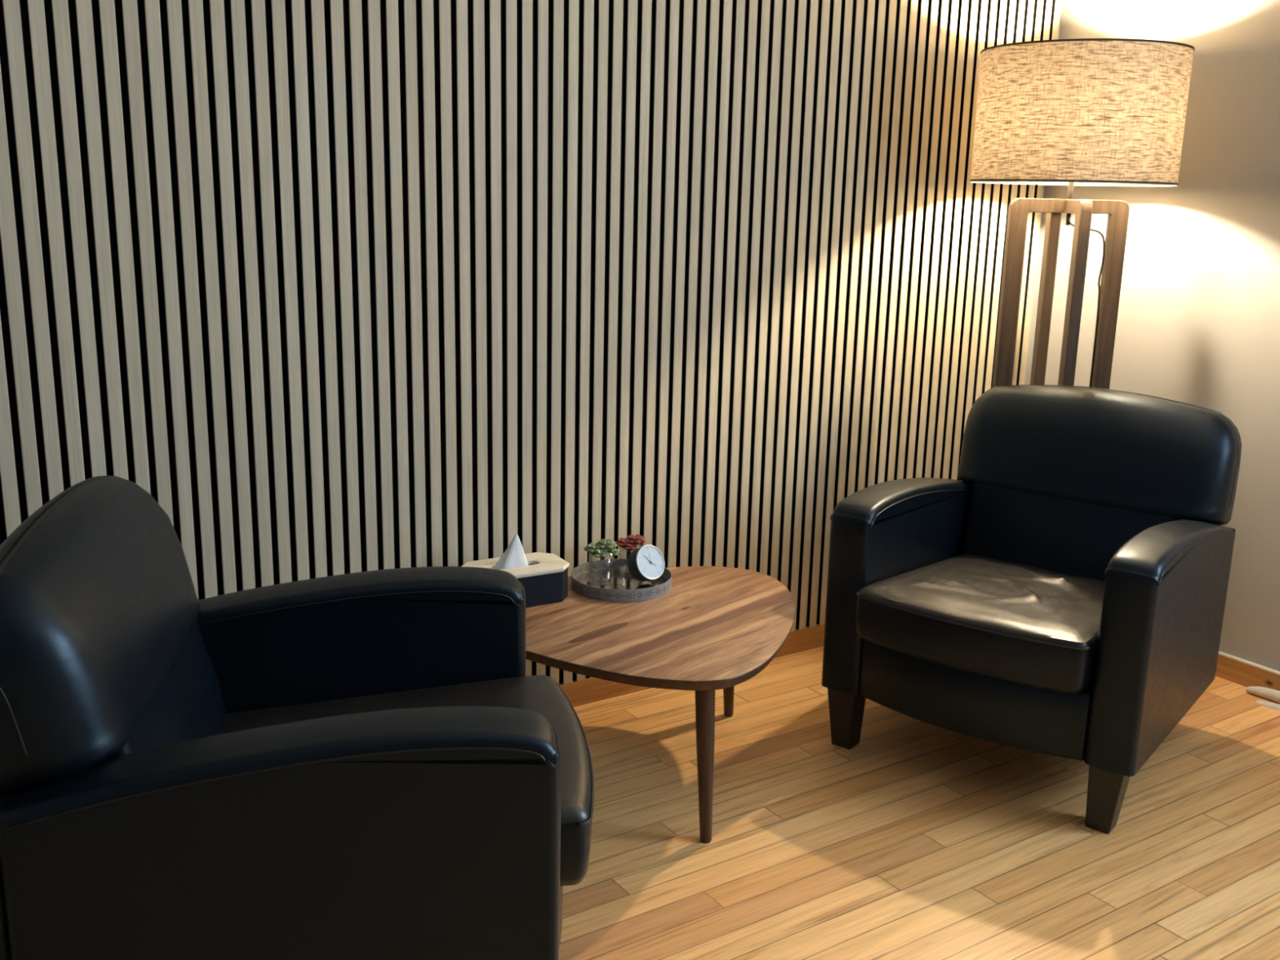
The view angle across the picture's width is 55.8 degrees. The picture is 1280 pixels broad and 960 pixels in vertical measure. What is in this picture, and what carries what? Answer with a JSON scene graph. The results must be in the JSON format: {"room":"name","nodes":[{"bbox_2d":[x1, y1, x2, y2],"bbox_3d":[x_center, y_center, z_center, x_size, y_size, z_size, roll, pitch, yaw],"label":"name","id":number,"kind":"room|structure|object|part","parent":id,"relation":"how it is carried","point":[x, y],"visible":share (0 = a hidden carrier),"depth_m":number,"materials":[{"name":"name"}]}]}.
{"room":"therapy office","nodes":[
{"label":"therapy office","id":0,"kind":"room"},
{"bbox_2d":[558,646,1279,959],"bbox_3d":[0.489,1.118,1.150,4.800,0.060,4.400,-7,16,-33],"label":"floor","id":1,"kind":"structure","parent":0,"point":[917,839],"depth_m":2.54,"materials":[{"name":"brown wood"}]},
{"bbox_2d":[0,475,594,959],"bbox_3d":[-0.500,0.441,1.940,0.839,0.849,0.748,-1,14,-10],"label":"armchair","id":2,"kind":"object","parent":1,"relation":"on","point":[370,765],"visible":1,"depth_m":1.60,"materials":[{"name":"black leather"}]},
{"bbox_3d":[-0.884,0.528,1.895,0.028,0.378,0.732,-1,14,-10],"label":"panel","id":3,"kind":"part","parent":2,"relation":"part of","materials":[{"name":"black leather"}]},
{"bbox_3d":[-0.791,0.297,1.869,0.245,0.548,0.684,-1,14,-10],"label":"backrest","id":4,"kind":"part","parent":2,"relation":"part of","materials":[{"name":"black leather"}]},
{"bbox_3d":[-0.466,0.551,1.639,0.716,0.475,0.104,-1,14,-10],"label":"armrest","id":5,"kind":"part","parent":2,"relation":"part of","materials":[{"name":"black leather"}]},
{"bbox_3d":[-0.571,0.403,2.252,0.716,0.475,0.104,-1,14,-10],"label":"armrest","id":6,"kind":"part","parent":2,"relation":"part of","materials":[{"name":"black leather"}]},
{"bbox_2d":[218,675,591,886],"bbox_3d":[-0.423,0.486,1.964,0.675,0.142,0.530,-1,14,-10],"label":"seat cushion","id":7,"kind":"object","parent":2,"relation":"on","point":[246,702],"depth_m":2.14,"materials":[{"name":"leather"}]},
{"bbox_2d":[525,565,795,843],"bbox_3d":[0.035,0.495,2.767,0.829,0.385,0.734,-7,16,-33],"label":"coffee table","id":8,"kind":"object","parent":1,"relation":"on","point":[716,628],"visible":0.75,"depth_m":2.60,"materials":[{"name":"brown wood"}]},
{"bbox_2d":[462,551,569,607],"bbox_3d":[-0.290,0.237,2.808,0.240,0.083,0.140,-6,15,-29],"label":"tissue box","id":9,"kind":"object","parent":8,"relation":"on","point":[544,580],"visible":0.56,"depth_m":2.78,"materials":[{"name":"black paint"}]},
{"bbox_2d":[493,533,528,569],"bbox_3d":[-0.299,0.166,2.784,0.086,0.091,0.030,-8,16,-35],"label":"tissue","id":10,"kind":"object","parent":9,"relation":"in","point":[514,556],"visible":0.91,"depth_m":2.78,"materials":[{"name":"white paper"}]},
{"bbox_3d":[-0.289,0.201,2.799,0.240,0.009,0.140,-6,15,-29],"label":"lid","id":11,"kind":"part","parent":9,"relation":"part of","materials":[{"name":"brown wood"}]},
{"bbox_2d":[570,559,671,601],"bbox_3d":[-0.045,0.241,2.929,0.244,0.029,0.244,-7,16,-33],"label":"tray","id":12,"kind":"object","parent":8,"relation":"on","point":[623,588],"visible":0.83,"depth_m":2.93,"materials":[{"name":"grey metal"}]},
{"bbox_2d":[583,538,621,585],"bbox_3d":[-0.092,0.198,2.931,0.087,0.104,0.076,-7,16,-33],"label":"potted plant","id":13,"kind":"object","parent":12,"relation":"on","point":[597,549],"visible":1,"depth_m":2.91,"materials":[{"name":"green plant"}]},
{"bbox_3d":[-0.093,0.210,2.934,0.063,0.078,0.063,-7,16,-33],"label":"glass","id":14,"kind":"part","parent":13,"relation":"part of","materials":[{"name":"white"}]},
{"bbox_2d":[574,568,667,589],"bbox_3d":[-0.045,0.254,2.932,0.240,0.003,0.240,-7,16,-33],"label":"mirror","id":15,"kind":"object","parent":12,"relation":"on","point":[620,581],"depth_m":2.96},
{"bbox_2d":[615,533,646,577],"bbox_3d":[-0.021,0.186,2.999,0.083,0.098,0.068,-7,16,-33],"label":"potted plant","id":16,"kind":"object","parent":12,"relation":"on","point":[630,542],"visible":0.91,"depth_m":2.97,"materials":[{"name":"red plant"}]},
{"bbox_3d":[-0.022,0.196,3.002,0.063,0.078,0.063,-7,16,-33],"label":"glass","id":17,"kind":"part","parent":16,"relation":"part of","materials":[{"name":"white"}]},
{"bbox_2d":[627,544,664,581],"bbox_3d":[0.014,0.202,2.933,0.086,0.092,0.073,-10,17,-39],"label":"clock","id":18,"kind":"object","parent":12,"relation":"on","point":[646,562],"visible":1,"depth_m":2.92,"materials":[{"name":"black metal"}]},
{"bbox_3d":[0.129,0.578,2.482,0.043,0.359,0.043,-7,16,-33],"label":"leg","id":19,"kind":"part","parent":8,"relation":"part of","materials":[{"name":"brown wood"}]},
{"bbox_3d":[0.223,0.442,3.062,0.041,0.359,0.089,4,14,11],"label":"leg","id":20,"kind":"part","parent":8,"relation":"part of","materials":[{"name":"brown wood"}]},
{"bbox_2d":[821,384,1241,833],"bbox_3d":[0.943,0.238,2.931,0.748,0.849,0.839,11,17,36],"label":"armchair","id":21,"kind":"object","parent":1,"relation":"on","point":[1064,596],"visible":1,"depth_m":2.85,"materials":[{"name":"black leather"}]},
{"bbox_3d":[0.507,0.577,2.974,0.074,0.151,0.074,11,17,36],"label":"leg","id":22,"kind":"part","parent":21,"relation":"part of","materials":[{"name":"black wood"}]},
{"bbox_3d":[0.701,0.220,3.143,0.104,0.475,0.716,11,17,36],"label":"armrest","id":23,"kind":"part","parent":21,"relation":"part of","materials":[{"name":"black leather"}]},
{"bbox_2d":[855,554,1104,693],"bbox_3d":[0.894,0.297,2.881,0.530,0.142,0.675,11,17,36],"label":"seat cushion","id":24,"kind":"object","parent":21,"relation":"on","point":[1025,622],"depth_m":2.69,"materials":[{"name":"leather"}]},
{"bbox_3d":[1.139,0.045,3.118,0.684,0.548,0.245,11,17,36],"label":"backrest","id":25,"kind":"part","parent":21,"relation":"part of","materials":[{"name":"black leather"}]},
{"bbox_3d":[1.007,0.677,2.599,0.074,0.151,0.074,11,17,36],"label":"leg","id":26,"kind":"part","parent":21,"relation":"part of","materials":[{"name":"black wood"}]},
{"bbox_3d":[1.206,0.322,2.764,0.104,0.475,0.716,11,17,36],"label":"armrest","id":27,"kind":"part","parent":21,"relation":"part of","materials":[{"name":"black leather"}]},
{"bbox_3d":[1.179,0.254,3.249,0.732,0.378,0.028,11,17,36],"label":"panel","id":28,"kind":"part","parent":21,"relation":"part of","materials":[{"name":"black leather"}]},
{"bbox_2d":[969,38,1194,389],"bbox_3d":[1.165,-0.311,3.412,0.535,1.708,0.535,1,13,0],"label":"floor lamp","id":29,"kind":"object","parent":1,"relation":"on","point":[1097,112],"visible":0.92,"depth_m":3.08,"materials":[{"name":"beige fabric"}]},
{"bbox_3d":[1.161,-0.125,3.456,0.324,1.322,0.030,1,13,0],"label":"leg frame","id":30,"kind":"part","parent":29,"relation":"part of","materials":[{"name":"brown wood"}]},
{"bbox_3d":[1.161,-0.125,3.456,0.030,1.321,0.324,2,13,3],"label":"leg frame","id":31,"kind":"part","parent":29,"relation":"part of","materials":[{"name":"brown wood"}]},
{"bbox_3d":[1.177,-0.825,3.290,0.014,0.118,0.014,1,13,0],"label":"stem","id":32,"kind":"part","parent":29,"relation":"part of","materials":[{"name":"metal"}]},
{"bbox_3d":[1.180,-0.974,3.255,0.532,0.338,0.532,1,13,0],"label":"lamp shade","id":33,"kind":"part","parent":29,"relation":"part of","materials":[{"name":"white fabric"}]},
{"bbox_3d":[1.216,-0.105,3.462,0.120,1.288,0.043,1,13,0],"label":"cord","id":34,"kind":"part","parent":29,"relation":"part of","materials":[{"name":"black plastic"}]},
{"bbox_2d":[1245,686,1279,710],"bbox_3d":[1.739,0.600,3.252,0.081,0.032,0.237,-7,16,-33],"label":"strap","id":35,"kind":"object","parent":1,"relation":"on","point":[1268,693],"visible":1,"depth_m":3.29,"materials":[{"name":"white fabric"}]},
{"bbox_2d":[1024,0,1062,385],"bbox_3d":[-0.672,-0.594,2.596,4.800,2.550,0.080,-7,16,-33],"label":"wall","id":36,"kind":"structure","parent":0,"point":[1061,6],"depth_m":3.84,"materials":[{"name":"white paint"}]},
{"bbox_2d":[0,0,1053,683],"bbox_3d":[-0.660,-0.617,2.543,4.568,2.480,0.009,-7,16,-33],"label":"wall slats","id":37,"kind":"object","parent":36,"relation":"attached to","point":[23,3],"depth_m":2.61,"materials":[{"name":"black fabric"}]},
{"bbox_2d":[0,0,1061,684],"bbox_3d":[-0.646,-0.616,2.541,4.547,2.480,0.011,-7,16,-33],"label":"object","id":38,"kind":"structure","parent":36,"relation":"attached to","point":[11,8],"depth_m":2.83,"materials":[{"name":"brown wood"}]},
{"bbox_2d":[559,623,825,707],"bbox_3d":[-0.678,0.624,2.837,4.586,0.070,0.022,-7,16,-33],"label":"baseboard","id":39,"kind":"structure","parent":36,"relation":"attached to","point":[588,691],"depth_m":3.23,"materials":[{"name":"brown wood"}]},
{"bbox_2d":[1026,0,1279,671],"bbox_3d":[2.473,-0.411,2.127,0.100,2.550,4.220,-7,16,-33],"label":"wall","id":40,"kind":"structure","parent":0,"point":[1198,320],"depth_m":3.36,"materials":[{"name":"white paint"}]},
{"bbox_2d":[1214,651,1279,690],"bbox_3d":[2.397,0.804,2.383,0.014,0.066,4.220,-7,16,-33],"label":"baseboard","id":41,"kind":"structure","parent":40,"relation":"attached to","point":[1242,673],"depth_m":3.39,"materials":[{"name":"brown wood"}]}
]}

